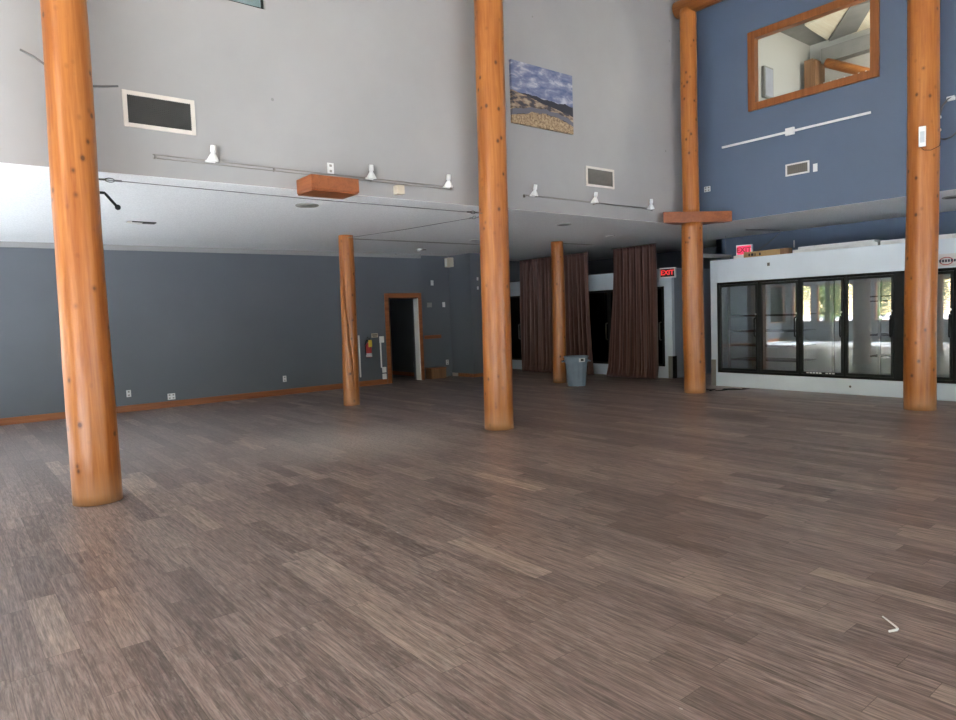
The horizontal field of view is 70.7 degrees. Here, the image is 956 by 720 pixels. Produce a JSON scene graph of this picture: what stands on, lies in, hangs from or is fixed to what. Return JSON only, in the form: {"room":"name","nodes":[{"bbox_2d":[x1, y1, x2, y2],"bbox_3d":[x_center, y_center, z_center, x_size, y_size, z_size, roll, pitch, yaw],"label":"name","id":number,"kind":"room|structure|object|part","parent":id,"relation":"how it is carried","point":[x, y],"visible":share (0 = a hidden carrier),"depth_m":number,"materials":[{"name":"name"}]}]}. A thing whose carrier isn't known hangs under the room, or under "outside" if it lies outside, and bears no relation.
{"room":"empty retail store","nodes":[
{"label":"empty retail store","id":0,"kind":"room"},
{"bbox_2d":[0,247,425,417],"bbox_3d":[-6.809,-0.571,12.604,13.790,3.120,0.200,-5,5,-39],"label":"wall","id":1,"kind":"structure","parent":0,"point":[188,325],"depth_m":13.47,"materials":[{"name":"paint"}]},
{"bbox_2d":[126,390,130,396],"bbox_3d":[-6.584,0.633,12.694,0.080,0.130,0.013,-5,5,-39],"label":"outlet plate","id":2,"kind":"object","parent":1,"relation":"attached to","point":[128,392],"visible":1,"depth_m":12.69,"materials":[{"name":"white plastic"}]},
{"bbox_2d":[167,393,174,399],"bbox_3d":[-5.995,0.714,13.171,0.140,0.120,0.013,-5,5,-39],"label":"outlet plate","id":3,"kind":"object","parent":1,"relation":"attached to","point":[171,396],"visible":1,"depth_m":13.17,"materials":[{"name":"white plastic"}]},
{"bbox_2d":[0,379,387,425],"bbox_3d":[-7.116,0.965,12.275,12.680,0.125,0.020,-5,5,-39],"label":"baseboard","id":4,"kind":"structure","parent":1,"relation":"attached to","point":[157,405],"depth_m":13.47,"materials":[{"name":"brown wood"}]},
{"bbox_2d":[0,241,420,257],"bbox_3d":[-6.794,-2.078,12.404,13.780,0.100,0.040,-5,5,-39],"label":"trim","id":5,"kind":"structure","parent":1,"relation":"attached to","point":[2,243],"depth_m":13.54,"materials":[{"name":"white paint"}]},
{"bbox_2d":[358,335,360,376],"bbox_3d":[-2.767,-0.084,15.736,0.036,0.980,0.020,-5,5,-39],"label":"wire raceway","id":6,"kind":"object","parent":1,"relation":"attached to","point":[358,335],"visible":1,"depth_m":15.72,"materials":[{"name":"white plastic"}]},
{"bbox_2d":[365,337,371,356],"bbox_3d":[-2.579,-0.304,15.783,0.182,0.477,0.170,-5,5,-39],"label":"fire extinguisher","id":7,"kind":"object","parent":1,"relation":"attached to","point":[368,343],"visible":1,"depth_m":15.74,"materials":[{"name":"red paint"}]},
{"bbox_2d":[371,333,377,337],"bbox_3d":[-2.453,-0.584,15.977,0.180,0.100,0.008,-5,5,-39],"label":"sign","id":8,"kind":"object","parent":1,"relation":"attached to","point":[373,335],"visible":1,"depth_m":15.97,"materials":[{"name":"beige plastic"}]},
{"bbox_2d":[379,336,386,378],"bbox_3d":[-2.273,-0.053,16.118,0.140,1.030,0.045,-5,5,-39],"label":"wire raceway","id":9,"kind":"object","parent":1,"relation":"attached to","point":[381,338],"visible":1,"depth_m":16.09,"materials":[{"name":"white plastic"}]},
{"bbox_2d":[384,293,424,383],"bbox_3d":[-1.865,-0.552,16.586,1.060,2.170,0.270,-5,5,-39],"label":"door frame","id":10,"kind":"structure","parent":1,"relation":"in","point":[417,302],"depth_m":16.71,"materials":[{"name":"brown wood"}]},
{"bbox_2d":[0,0,682,222],"bbox_3d":[-2.054,-4.142,7.945,15.900,4.276,0.200,-5,5,-39],"label":"wall","id":11,"kind":"structure","parent":0,"point":[389,86],"depth_m":8.41,"materials":[{"name":"light gray paint"}]},
{"bbox_2d":[121,89,195,135],"bbox_3d":[-3.256,-2.529,6.898,0.690,0.360,0.022,-5,5,-39],"label":"air vent","id":12,"kind":"object","parent":11,"relation":"in","point":[141,110],"visible":1,"depth_m":6.88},
{"bbox_2d":[229,0,263,8],"bbox_3d":[-3.088,-4.479,7.097,1.580,1.210,0.125,-5,5,-39],"label":"window","id":13,"kind":"structure","parent":11,"relation":"in","point":[255,3],"depth_m":7.52,"materials":[{"name":"clear glass"}]},
{"bbox_2d":[152,145,453,190],"bbox_3d":[-1.804,-2.285,8.008,3.820,0.198,0.129,-5,5,-39],"label":"track light","id":14,"kind":"object","parent":11,"relation":"attached to","point":[212,158],"visible":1,"depth_m":7.73,"materials":[{"name":"metal"}]},
{"bbox_2d":[296,174,358,198],"bbox_3d":[-1.756,-2.023,7.881,0.600,0.175,0.400,-5,5,-39],"label":"wooden box","id":15,"kind":"object","parent":11,"relation":"attached to","point":[312,185],"visible":1,"depth_m":7.75,"materials":[{"name":"brown wood"}]},
{"bbox_2d":[327,163,333,173],"bbox_3d":[-1.774,-2.306,8.104,0.085,0.130,0.013,-5,5,-39],"label":"outlet plate","id":16,"kind":"object","parent":11,"relation":"attached to","point":[330,166],"visible":1,"depth_m":8.10,"materials":[{"name":"white plastic"}]},
{"bbox_2d":[393,185,404,194],"bbox_3d":[-1.014,-2.187,8.660,0.110,0.110,0.106,-5,5,-39],"label":"junction box","id":17,"kind":"object","parent":11,"relation":"attached to","point":[397,189],"visible":1,"depth_m":8.62,"materials":[{"name":"beige plastic"}]},
{"bbox_2d":[509,59,573,134],"bbox_3d":[0.981,-3.974,10.237,1.290,0.900,0.040,-5,5,-39],"label":"print","id":18,"kind":"object","parent":11,"relation":"attached to","point":[541,98],"visible":1,"depth_m":10.19,"materials":[{"name":"multicoloured paper"}]},
{"bbox_2d":[523,184,654,210],"bbox_3d":[1.917,-2.638,10.986,3.140,0.197,0.129,-5,5,-39],"label":"track light","id":19,"kind":"object","parent":11,"relation":"attached to","point":[534,193],"visible":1,"depth_m":10.92,"materials":[{"name":"metal"}]},
{"bbox_3d":[1.893,-2.563,11.025,3.140,0.043,0.040,-5,5,-39],"label":"rail","id":20,"kind":"part","parent":19,"relation":"part of","materials":[{"name":"metal"}]},
{"bbox_2d":[585,166,614,188],"bbox_3d":[2.019,-3.010,11.121,0.690,0.320,0.022,-5,5,-39],"label":"air vent","id":21,"kind":"object","parent":11,"relation":"in","point":[595,176],"visible":1,"depth_m":11.11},
{"bbox_2d":[389,255,519,378],"bbox_3d":[-0.196,-1.236,19.435,8.300,3.220,2.200,-5,5,-39],"label":"wall","id":22,"kind":"structure","parent":0,"point":[436,318],"depth_m":17.48,"materials":[{"name":"paint"}]},
{"bbox_2d":[393,371,413,375],"bbox_3d":[-1.883,0.377,18.187,0.015,0.100,1.830,-5,5,-39],"label":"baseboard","id":23,"kind":"structure","parent":22,"relation":"attached to","point":[394,372],"depth_m":18.36,"materials":[{"name":"brown wood"}]},
{"bbox_2d":[424,335,440,338],"bbox_3d":[-1.156,-0.594,17.251,0.510,0.090,0.040,-5,5,-39],"label":"wooden rail","id":24,"kind":"object","parent":22,"relation":"attached to","point":[425,336],"visible":1,"depth_m":17.20,"materials":[{"name":"brown wood"}]},
{"bbox_2d":[448,253,482,373],"bbox_3d":[-0.259,-1.144,17.399,0.450,3.120,0.900,-5,5,-39],"label":"wall pier","id":25,"kind":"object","parent":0,"point":[465,299],"visible":0.71,"depth_m":17.11,"materials":[{"name":"paint"}]},
{"bbox_2d":[444,258,453,266],"bbox_3d":[-0.750,-2.516,17.380,0.148,0.235,0.210,-5,5,-39],"label":"speaker box","id":26,"kind":"object","parent":25,"relation":"attached to","point":[449,262],"visible":1,"depth_m":17.32,"materials":[{"name":"beige plastic"}]},
{"bbox_2d":[458,373,482,376],"bbox_3d":[-0.125,0.371,17.394,0.465,0.090,0.665,-5,5,-39],"label":"baseboard","id":27,"kind":"object","parent":25,"relation":"attached to","point":[459,374],"visible":0.81,"depth_m":17.16,"materials":[{"name":"brown wood"}]},
{"bbox_2d":[0,369,955,719],"bbox_3d":[3.473,0.945,8.605,16.400,0.120,21.400,-5,5,-39],"label":"floor","id":28,"kind":"structure","parent":0,"point":[631,548],"depth_m":4.43,"materials":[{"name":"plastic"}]},
{"bbox_2d":[40,0,122,506],"bbox_3d":[-3.669,-2.382,6.013,0.418,7.400,0.418,-5,5,-39],"label":"column","id":29,"kind":"structure","parent":28,"relation":"on","point":[86,355],"depth_m":5.98,"materials":[{"name":"brown wood"}]},
{"bbox_2d":[20,49,43,64],"bbox_3d":[-3.845,-2.615,5.871,0.247,0.149,0.020,-5,5,-39],"label":"rod","id":30,"kind":"object","parent":29,"relation":"attached to","point":[21,50],"visible":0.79,"depth_m":5.84,"materials":[{"name":"metal"}]},
{"bbox_2d":[93,85,117,86],"bbox_3d":[-3.466,-2.516,6.179,0.299,0.068,0.020,-5,5,-39],"label":"rod","id":31,"kind":"object","parent":29,"relation":"attached to","point":[93,85],"visible":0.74,"depth_m":6.20,"materials":[{"name":"metal"}]},
{"bbox_2d":[100,191,120,209],"bbox_3d":[-3.427,-1.479,6.250,0.196,0.163,0.051,-5,5,-39],"label":"wall hook","id":32,"kind":"object","parent":29,"relation":"attached to","point":[117,207],"visible":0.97,"depth_m":6.26,"materials":[{"name":"black metal"}]},
{"bbox_3d":[-3.438,-1.492,6.241,0.170,0.135,0.026,-5,5,-39],"label":"arm","id":33,"kind":"part","parent":32,"relation":"part of","materials":[{"name":"black metal"}]},
{"bbox_2d":[338,235,359,405],"bbox_3d":[-2.394,-0.720,12.415,0.319,3.115,0.316,-5,5,-39],"label":"column","id":34,"kind":"structure","parent":28,"relation":"on","point":[350,367],"depth_m":12.31,"materials":[{"name":"brown wood"}]},
{"bbox_2d":[349,216,478,237],"bbox_3d":[-1.152,-2.093,10.752,0.018,0.140,3.821,-5,5,-39],"label":"cable","id":35,"kind":"object","parent":34,"relation":"attached to","point":[474,217],"visible":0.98,"depth_m":10.25,"materials":[{"name":"metal"}]},
{"bbox_2d":[425,367,446,378],"bbox_3d":[-1.072,0.328,17.180,0.480,0.275,0.290,-5,5,-39],"label":"wooden crate","id":36,"kind":"object","parent":28,"relation":"on","point":[432,372],"visible":0.91,"depth_m":17.06,"materials":[{"name":"brown wood"}]},
{"bbox_3d":[-1.077,0.203,17.172,0.480,0.025,0.290,-5,5,-39],"label":"lid","id":37,"kind":"part","parent":36,"relation":"part of","materials":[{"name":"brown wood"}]},
{"bbox_2d":[474,0,513,430],"bbox_3d":[0.183,-2.741,9.144,0.455,7.400,0.424,-3,4,-7],"label":"column","id":38,"kind":"structure","parent":28,"relation":"on","point":[488,14],"depth_m":9.05,"materials":[{"name":"brown wood"}]},
{"bbox_2d":[99,178,481,213],"bbox_3d":[-1.752,-1.824,7.635,4.650,0.064,0.018,-5,5,-39],"label":"cable","id":39,"kind":"object","parent":38,"relation":"attached to","point":[105,179],"visible":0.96,"depth_m":7.19,"materials":[{"name":"metal"}]},
{"bbox_2d":[520,252,593,374],"bbox_3d":[1.945,-1.164,17.293,0.266,2.987,2.521,-5,5,-39],"label":"curtain","id":40,"kind":"object","parent":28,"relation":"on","point":[536,325],"visible":0.77,"depth_m":17.43,"materials":[{"name":"fabric"}]},
{"bbox_2d":[551,241,565,382],"bbox_3d":[1.778,-1.049,14.941,0.312,3.115,0.322,-5,5,-39],"label":"column","id":41,"kind":"structure","parent":28,"relation":"on","point":[557,254],"depth_m":14.82,"materials":[{"name":"brown wood"}]},
{"bbox_2d":[561,355,590,385],"bbox_3d":[2.093,0.228,14.322,0.562,0.630,0.526,-5,5,-39],"label":"trash can","id":42,"kind":"object","parent":28,"relation":"on","point":[576,365],"visible":1,"depth_m":14.15,"materials":[{"name":"silver metal"}]},
{"bbox_2d":[510,268,710,378],"bbox_3d":[3.303,-0.970,17.826,2.294,2.450,5.806,-5,5,-39],"label":"cooler","id":43,"kind":"object","parent":28,"relation":"on","point":[669,290],"visible":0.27,"depth_m":15.83,"materials":[{"name":"paint"}]},
{"bbox_3d":[0.982,-0.901,19.033,0.008,1.682,0.683,-5,5,-39],"label":"pane","id":44,"kind":"part","parent":43,"relation":"part of","materials":[{"name":"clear glass"}]},
{"bbox_3d":[0.984,-0.901,19.035,0.050,1.790,0.773,-5,5,-39],"label":"door","id":45,"kind":"part","parent":43,"relation":"part of","materials":[{"name":"black metal"}]},
{"bbox_3d":[2.943,-0.807,16.593,0.008,1.682,0.683,-5,5,-39],"label":"pane","id":46,"kind":"part","parent":43,"relation":"part of","materials":[{"name":"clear glass"}]},
{"bbox_3d":[2.945,-0.807,16.595,0.050,1.790,0.773,-5,5,-39],"label":"door","id":47,"kind":"part","parent":43,"relation":"part of","materials":[{"name":"glass"}]},
{"bbox_3d":[3.436,-0.783,15.985,0.050,1.790,0.773,-5,5,-39],"label":"door","id":48,"kind":"part","parent":43,"relation":"part of","materials":[{"name":"black metal"}]},
{"bbox_3d":[3.433,-0.783,15.983,0.008,1.682,0.683,-5,5,-39],"label":"pane","id":49,"kind":"part","parent":43,"relation":"part of","materials":[{"name":"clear glass"}]},
{"bbox_3d":[3.377,-0.977,17.889,2.100,2.450,5.800,-5,5,-39],"label":"panel","id":50,"kind":"part","parent":43,"relation":"part of","materials":[{"name":"paint"}]},
{"bbox_3d":[3.924,-0.760,15.374,0.008,1.682,0.683,-5,5,-39],"label":"pane","id":51,"kind":"part","parent":43,"relation":"part of","materials":[{"name":"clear glass"}]},
{"bbox_3d":[3.926,-0.760,15.376,0.050,1.790,0.773,-5,5,-39],"label":"door","id":52,"kind":"part","parent":43,"relation":"part of","materials":[{"name":"glass"}]},
{"bbox_2d":[659,267,675,277],"bbox_3d":[4.183,-1.921,14.838,0.360,0.220,0.082,1,5,37],"label":"exit sign","id":53,"kind":"object","parent":43,"relation":"attached to","point":[664,272],"visible":1,"depth_m":14.80,"materials":[{"name":"white plastic"}]},
{"bbox_2d":[606,243,658,378],"bbox_3d":[3.480,-1.088,15.357,0.262,2.988,1.395,-5,5,-37],"label":"curtain","id":54,"kind":"object","parent":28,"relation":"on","point":[633,349],"visible":1,"depth_m":15.29,"materials":[{"name":"fabric"}]},
{"bbox_3d":[3.504,-2.568,15.221,0.020,0.020,1.240,-5,5,-39],"label":"rod","id":55,"kind":"part","parent":54,"relation":"part of","materials":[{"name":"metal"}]},
{"bbox_2d":[663,6,731,393],"bbox_3d":[3.921,-2.827,12.244,1.299,6.870,0.396,-3,4,-5],"label":"column","id":56,"kind":"structure","parent":28,"relation":"on","point":[691,220],"depth_m":12.11,"materials":[{"name":"brown wood"}]},
{"bbox_2d":[672,0,722,18],"bbox_3d":[6.867,-6.159,8.120,0.300,0.320,10.421,-5,5,-39],"label":"log beam","id":57,"kind":"structure","parent":56,"relation":"on","point":[695,5],"depth_m":11.82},
{"bbox_2d":[706,388,748,390],"bbox_3d":[4.668,0.550,12.643,0.844,0.025,0.270,-2,4,3],"label":"cord","id":58,"kind":"object","parent":28,"relation":"on","point":[724,388],"visible":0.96,"depth_m":12.60,"materials":[{"name":"rubber"}]},
{"bbox_2d":[710,238,955,400],"bbox_3d":[7.023,-0.686,11.527,1.594,2.470,5.904,-5,5,-39],"label":"cooler","id":59,"kind":"object","parent":28,"relation":"on","point":[823,321],"visible":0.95,"depth_m":12.37,"materials":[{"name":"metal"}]},
{"bbox_3d":[4.996,-0.622,12.927,0.008,1.576,0.722,-5,5,-39],"label":"pane","id":60,"kind":"part","parent":59,"relation":"part of","materials":[{"name":"clear glass"}]},
{"bbox_3d":[5.008,-0.827,13.430,0.040,2.140,0.040,-5,5,-39],"label":"shelf post","id":61,"kind":"part","parent":59,"relation":"part of","materials":[{"name":"grey metal"}]},
{"bbox_3d":[4.998,-0.622,12.929,0.050,1.660,0.792,-5,5,-39],"label":"door","id":62,"kind":"part","parent":59,"relation":"part of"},
{"bbox_2d":[734,244,752,258],"bbox_3d":[5.209,-2.119,13.214,0.336,0.280,0.160,1,5,37],"label":"exit sign","id":63,"kind":"object","parent":59,"relation":"on","point":[740,249],"visible":0.77,"depth_m":13.18,"materials":[{"name":"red plastic"}]},
{"bbox_3d":[5.184,-0.612,12.610,0.068,0.377,0.028,-5,5,-39],"label":"handle","id":64,"kind":"part","parent":59,"relation":"part of","materials":[{"name":"black metal"}]},
{"bbox_3d":[5.465,-0.805,12.861,0.040,2.140,0.040,-5,5,-39],"label":"shelf post","id":65,"kind":"part","parent":59,"relation":"part of","materials":[{"name":"grey metal"}]},
{"bbox_2d":[744,248,791,257],"bbox_3d":[5.448,-2.008,12.679,0.145,0.125,0.870,-5,5,-40],"label":"cardboard box","id":66,"kind":"object","parent":59,"relation":"on","point":[781,250],"visible":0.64,"depth_m":12.59,"materials":[{"name":"brown cardboard"}]},
{"bbox_2d":[730,313,815,316],"bbox_3d":[5.701,-0.874,13.061,0.615,0.037,1.400,-5,5,-39],"label":"shelf","id":67,"kind":"object","parent":59,"relation":"attached to","point":[764,314],"depth_m":12.81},
{"bbox_2d":[730,329,815,331],"bbox_3d":[5.712,-0.575,13.081,0.615,0.037,1.400,-5,5,-39],"label":"shelf","id":68,"kind":"object","parent":59,"relation":"attached to","point":[764,330],"depth_m":12.87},
{"bbox_2d":[730,343,815,346],"bbox_3d":[5.722,-0.296,13.100,0.615,0.037,1.400,-5,5,-39],"label":"shelf","id":69,"kind":"object","parent":59,"relation":"attached to","point":[745,344],"depth_m":12.91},
{"bbox_2d":[731,357,815,361],"bbox_3d":[5.733,-0.017,13.120,0.615,0.037,1.400,-5,5,-39],"label":"shelf","id":70,"kind":"object","parent":59,"relation":"attached to","point":[765,359],"depth_m":12.95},
{"bbox_3d":[5.499,-0.598,12.306,0.050,1.660,0.712,-5,5,-39],"label":"door","id":71,"kind":"part","parent":59,"relation":"part of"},
{"bbox_3d":[5.978,-0.575,11.710,0.050,1.660,0.722,-5,5,-39],"label":"door","id":72,"kind":"part","parent":59,"relation":"part of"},
{"bbox_3d":[6.261,-0.767,11.872,0.040,2.140,0.040,-5,5,-39],"label":"shelf post","id":73,"kind":"part","parent":59,"relation":"part of","materials":[{"name":"grey metal"}]},
{"bbox_2d":[793,242,879,252],"bbox_3d":[6.327,-1.960,11.860,0.320,0.075,1.430,-5,5,-39],"label":"board","id":74,"kind":"object","parent":59,"relation":"on","point":[872,243],"visible":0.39,"depth_m":11.70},
{"bbox_2d":[798,239,879,249],"bbox_3d":[6.355,-2.030,11.898,0.220,0.052,1.300,-5,5,-39],"label":"board","id":75,"kind":"object","parent":74,"relation":"on","point":[874,240],"visible":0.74,"depth_m":11.78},
{"bbox_3d":[6.510,-0.554,11.118,0.102,1.760,5.600,-5,5,-39],"label":"door frame","id":76,"kind":"part","parent":59,"relation":"part of","materials":[{"name":"black metal"}]},
{"bbox_3d":[6.143,-0.566,11.417,0.068,0.377,0.028,-5,5,-39],"label":"handle","id":77,"kind":"part","parent":59,"relation":"part of","materials":[{"name":"black metal"}]},
{"bbox_3d":[6.457,-0.552,11.114,0.050,1.660,0.732,-5,5,-39],"label":"door","id":78,"kind":"part","parent":59,"relation":"part of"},
{"bbox_3d":[6.731,-0.744,11.288,0.040,2.140,0.040,-5,5,-39],"label":"shelf post","id":79,"kind":"part","parent":59,"relation":"part of","materials":[{"name":"grey metal"}]},
{"bbox_2d":[870,333,888,335],"bbox_3d":[6.936,-0.430,11.388,0.380,0.025,0.420,-5,5,-39],"label":"shelf","id":80,"kind":"object","parent":59,"relation":"attached to","point":[878,334],"depth_m":11.32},
{"bbox_2d":[870,300,890,301],"bbox_3d":[6.829,-0.991,11.280,0.160,0.025,0.420,-5,5,-39],"label":"shelf","id":81,"kind":"object","parent":59,"relation":"attached to","point":[875,300],"depth_m":11.25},
{"bbox_2d":[870,354,890,356],"bbox_3d":[6.949,-0.071,11.413,0.380,0.025,0.420,-5,5,-39],"label":"shelf","id":82,"kind":"object","parent":59,"relation":"attached to","point":[877,355],"depth_m":11.37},
{"bbox_3d":[6.626,-0.542,10.817,0.068,0.377,0.028,-5,5,-39],"label":"handle","id":83,"kind":"part","parent":59,"relation":"part of","materials":[{"name":"black metal"}]},
{"bbox_2d":[880,233,955,244],"bbox_3d":[7.162,-1.926,10.806,0.300,0.090,1.180,-5,5,-39],"label":"board","id":84,"kind":"object","parent":59,"relation":"on","point":[894,241],"visible":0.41,"depth_m":11.02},
{"bbox_3d":[6.983,-0.526,10.460,0.050,1.660,0.672,-5,5,-39],"label":"door","id":85,"kind":"part","parent":59,"relation":"part of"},
{"bbox_2d":[939,234,955,238],"bbox_3d":[7.204,-1.888,10.340,0.180,0.075,0.200,-5,5,-39],"label":"board","id":86,"kind":"object","parent":59,"relation":"on","point":[945,236],"visible":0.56,"depth_m":10.27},
{"bbox_3d":[7.133,-0.518,10.185,0.068,0.377,0.028,-5,5,-39],"label":"handle","id":87,"kind":"part","parent":59,"relation":"part of","materials":[{"name":"black metal"}]},
{"bbox_3d":[7.444,-0.504,9.887,0.050,1.660,0.722,-5,5,-39],"label":"door","id":88,"kind":"part","parent":59,"relation":"part of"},
{"bbox_2d":[882,616,898,631],"bbox_3d":[2.026,1.297,3.302,0.051,0.012,0.171,-1,4,21],"label":"straw","id":89,"kind":"object","parent":28,"relation":"on","point":[890,622],"visible":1,"depth_m":3.27,"materials":[{"name":"white plastic"}]},
{"bbox_2d":[903,0,939,410],"bbox_3d":[6.214,-2.984,9.424,0.422,7.400,0.421,-5,5,-39],"label":"column","id":90,"kind":"structure","parent":28,"relation":"on","point":[923,16],"depth_m":9.35,"materials":[{"name":"brown wood"}]},
{"bbox_2d":[918,126,940,149],"bbox_3d":[6.217,-3.035,9.235,0.351,0.334,0.091,-3,4,-6],"label":"sensor","id":91,"kind":"object","parent":90,"relation":"attached to","point":[922,130],"visible":1,"depth_m":9.20,"materials":[{"name":"plastic"}]},
{"bbox_3d":[6.072,-3.049,9.204,0.052,0.150,0.004,0,5,33],"label":"panel","id":92,"kind":"part","parent":91,"relation":"part of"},
{"bbox_2d":[0,163,955,260],"bbox_3d":[1.655,-2.127,7.153,20.400,0.100,21.200,-5,5,-39],"label":"ceiling","id":93,"kind":"structure","parent":0,"point":[183,217],"depth_m":10.92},
{"bbox_2d":[126,221,155,224],"bbox_3d":[-4.930,-1.989,9.829,0.420,0.054,0.190,-5,5,-39],"label":"ceiling vent","id":94,"kind":"object","parent":93,"relation":"in","point":[130,222],"visible":1,"depth_m":9.77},
{"bbox_2d":[295,203,318,207],"bbox_3d":[-2.262,-2.045,8.911,0.306,0.020,0.306,-5,5,-39],"label":"ceiling speaker","id":95,"kind":"object","parent":93,"relation":"attached to","point":[301,205],"visible":1,"depth_m":8.88},
{"bbox_2d":[298,205,315,206],"bbox_3d":[-2.262,-2.046,8.911,0.237,0.012,0.237,-5,5,-39],"label":"grille","id":96,"kind":"object","parent":95,"relation":"attached to","point":[298,205],"depth_m":8.92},
{"bbox_2d":[353,238,479,244],"bbox_3d":[-1.092,-2.446,13.918,3.600,0.026,0.120,-5,5,-39],"label":"trim","id":97,"kind":"structure","parent":93,"relation":"attached to","point":[353,238],"depth_m":13.69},
{"bbox_2d":[557,223,570,225],"bbox_3d":[1.517,-2.390,11.884,0.265,0.020,0.265,-5,5,-39],"label":"recessed light","id":98,"kind":"object","parent":93,"relation":"in","point":[561,224],"visible":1,"depth_m":11.84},
{"bbox_2d":[703,236,731,258],"bbox_3d":[5.019,-2.441,14.467,1.440,0.494,0.090,-5,5,-39],"label":"light","id":99,"kind":"object","parent":93,"relation":"hanging from","point":[704,255],"visible":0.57,"depth_m":14.58,"materials":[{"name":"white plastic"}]},
{"bbox_2d":[942,195,955,198],"bbox_3d":[7.298,-2.498,10.328,0.306,0.020,0.306,-5,5,-39],"label":"recessed light","id":100,"kind":"object","parent":93,"relation":"in","point":[954,196],"visible":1,"depth_m":10.33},
{"bbox_2d":[588,247,715,274],"bbox_3d":[5.013,-1.478,19.397,0.200,3.120,6.370,-5,5,-39],"label":"wall","id":101,"kind":"structure","parent":0,"point":[673,258],"depth_m":18.85,"materials":[{"name":"paint"}]},
{"bbox_2d":[758,32,809,100],"bbox_3d":[5.716,-4.909,12.750,2.100,2.420,0.200,-5,5,-39],"label":"wall","id":102,"kind":"structure","parent":0,"point":[781,52],"depth_m":12.59,"materials":[{"name":"paint"}]},
{"bbox_2d":[761,65,773,98],"bbox_3d":[5.267,-4.521,12.232,0.320,1.550,0.068,-5,5,-39],"label":"electrical panel","id":103,"kind":"object","parent":102,"relation":"attached to","point":[766,72],"visible":0.73,"depth_m":12.13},
{"bbox_3d":[5.268,-5.019,12.174,0.260,0.490,0.008,-5,5,-39],"label":"door","id":104,"kind":"part","parent":103,"relation":"part of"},
{"bbox_2d":[781,22,832,45],"bbox_3d":[7.776,-6.050,10.125,2.200,0.100,6.800,-5,5,-39],"label":"ceiling","id":105,"kind":"structure","parent":0,"point":[801,33],"depth_m":12.66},
{"bbox_2d":[805,7,848,39],"bbox_3d":[6.201,-6.063,12.195,0.584,0.030,1.550,-1,4,14],"label":"ceiling panel","id":106,"kind":"object","parent":105,"relation":"attached to","point":[824,26],"visible":0.79,"depth_m":12.11,"materials":[{"name":"beige wood"}]},
{"bbox_2d":[829,0,869,40],"bbox_3d":[6.684,-6.060,12.043,0.400,0.050,1.648,-1,4,16],"label":"ceiling beam","id":107,"kind":"structure","parent":105,"relation":"attached to","point":[854,16],"depth_m":11.96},
{"bbox_2d":[852,10,869,33],"bbox_3d":[6.866,-6.061,11.814,1.190,0.030,1.070,-5,5,-39],"label":"ceiling panel","id":108,"kind":"object","parent":105,"relation":"attached to","point":[865,24],"visible":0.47,"depth_m":12.19,"materials":[{"name":"beige wood"}]},
{"bbox_2d":[696,0,955,224],"bbox_3d":[8.365,-4.509,7.642,0.200,4.276,13.700,-5,5,-39],"label":"wall","id":109,"kind":"structure","parent":0,"point":[860,159],"depth_m":11.25,"materials":[{"name":"blue paint"}]},
{"bbox_2d":[704,186,709,191],"bbox_3d":[4.316,-3.217,12.678,0.013,0.100,0.130,-5,5,-39],"label":"outlet plate","id":110,"kind":"object","parent":109,"relation":"attached to","point":[706,189],"visible":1,"depth_m":12.67,"materials":[{"name":"white plastic"}]},
{"bbox_2d":[722,111,870,148],"bbox_3d":[5.270,-3.864,11.386,0.045,0.120,2.530,-5,5,-39],"label":"track","id":111,"kind":"object","parent":109,"relation":"attached to","point":[788,131],"visible":1,"depth_m":11.32,"materials":[{"name":"white plastic"}]},
{"bbox_2d":[785,160,809,176],"bbox_3d":[5.378,-3.225,11.343,0.022,0.200,0.400,-5,5,-39],"label":"air vent","id":112,"kind":"object","parent":109,"relation":"in","point":[802,167],"visible":1,"depth_m":11.34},
{"bbox_2d":[747,0,879,111],"bbox_3d":[5.469,-5.036,11.083,0.145,1.350,2.120,-5,5,-39],"label":"window","id":113,"kind":"structure","parent":109,"relation":"in","point":[754,104],"depth_m":11.04,"materials":[{"name":"brown wood"}]},
{"bbox_2d":[813,163,816,171],"bbox_3d":[5.564,-3.176,11.116,0.022,0.130,0.070,-5,5,-39],"label":"switch plate","id":114,"kind":"object","parent":109,"relation":"attached to","point":[814,165],"visible":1,"depth_m":11.12,"materials":[{"name":"white plastic"}]},
{"bbox_2d":[940,95,955,137],"bbox_3d":[6.700,-3.475,9.635,0.056,0.576,0.221,-5,5,-39],"label":"cable","id":115,"kind":"object","parent":109,"relation":"attached to","point":[949,98],"visible":0.58,"depth_m":9.60,"materials":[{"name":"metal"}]},
{"bbox_2d":[716,210,955,259],"bbox_3d":[11.053,-1.094,10.532,1.900,3.120,15.030,-5,5,-39],"label":"wall","id":116,"kind":"structure","parent":0,"point":[891,228],"depth_m":13.67,"materials":[{"name":"blue paint"}]},
{"bbox_2d":[810,28,869,82],"bbox_3d":[7.822,-4.813,10.210,2.200,2.420,6.800,-5,5,-39],"label":"wall","id":117,"kind":"structure","parent":0,"point":[815,50],"depth_m":12.81,"materials":[{"name":"paint"}]},
{"bbox_2d":[821,33,869,64],"bbox_3d":[8.546,-5.722,10.565,0.200,0.270,6.100,-5,5,-39],"label":"beam","id":118,"kind":"structure","parent":0,"point":[858,46],"depth_m":12.52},
{"bbox_2d":[824,58,869,74],"bbox_3d":[6.984,-5.253,12.249,0.170,0.826,1.329,-5,5,-39],"label":"log","id":119,"kind":"object","parent":118,"relation":"attached to","point":[833,64],"visible":0.5,"depth_m":12.42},
{"bbox_3d":[7.868,-3.557,10.296,2.200,0.100,6.800,-5,5,-39],"label":"floor","id":120,"kind":"structure","parent":0,"visible":0},
{"bbox_2d":[804,58,824,88],"bbox_3d":[6.512,-4.747,13.030,0.415,2.000,0.210,-5,5,-39],"label":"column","id":121,"kind":"structure","parent":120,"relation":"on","point":[814,71],"depth_m":12.86,"materials":[{"name":"brown wood"}]},
{"bbox_3d":[6.346,-4.758,12.915,0.015,1.950,0.170,-5,5,-39],"label":"door","id":122,"kind":"part","parent":121,"relation":"part of","materials":[{"name":"brown wood"}]}
]}

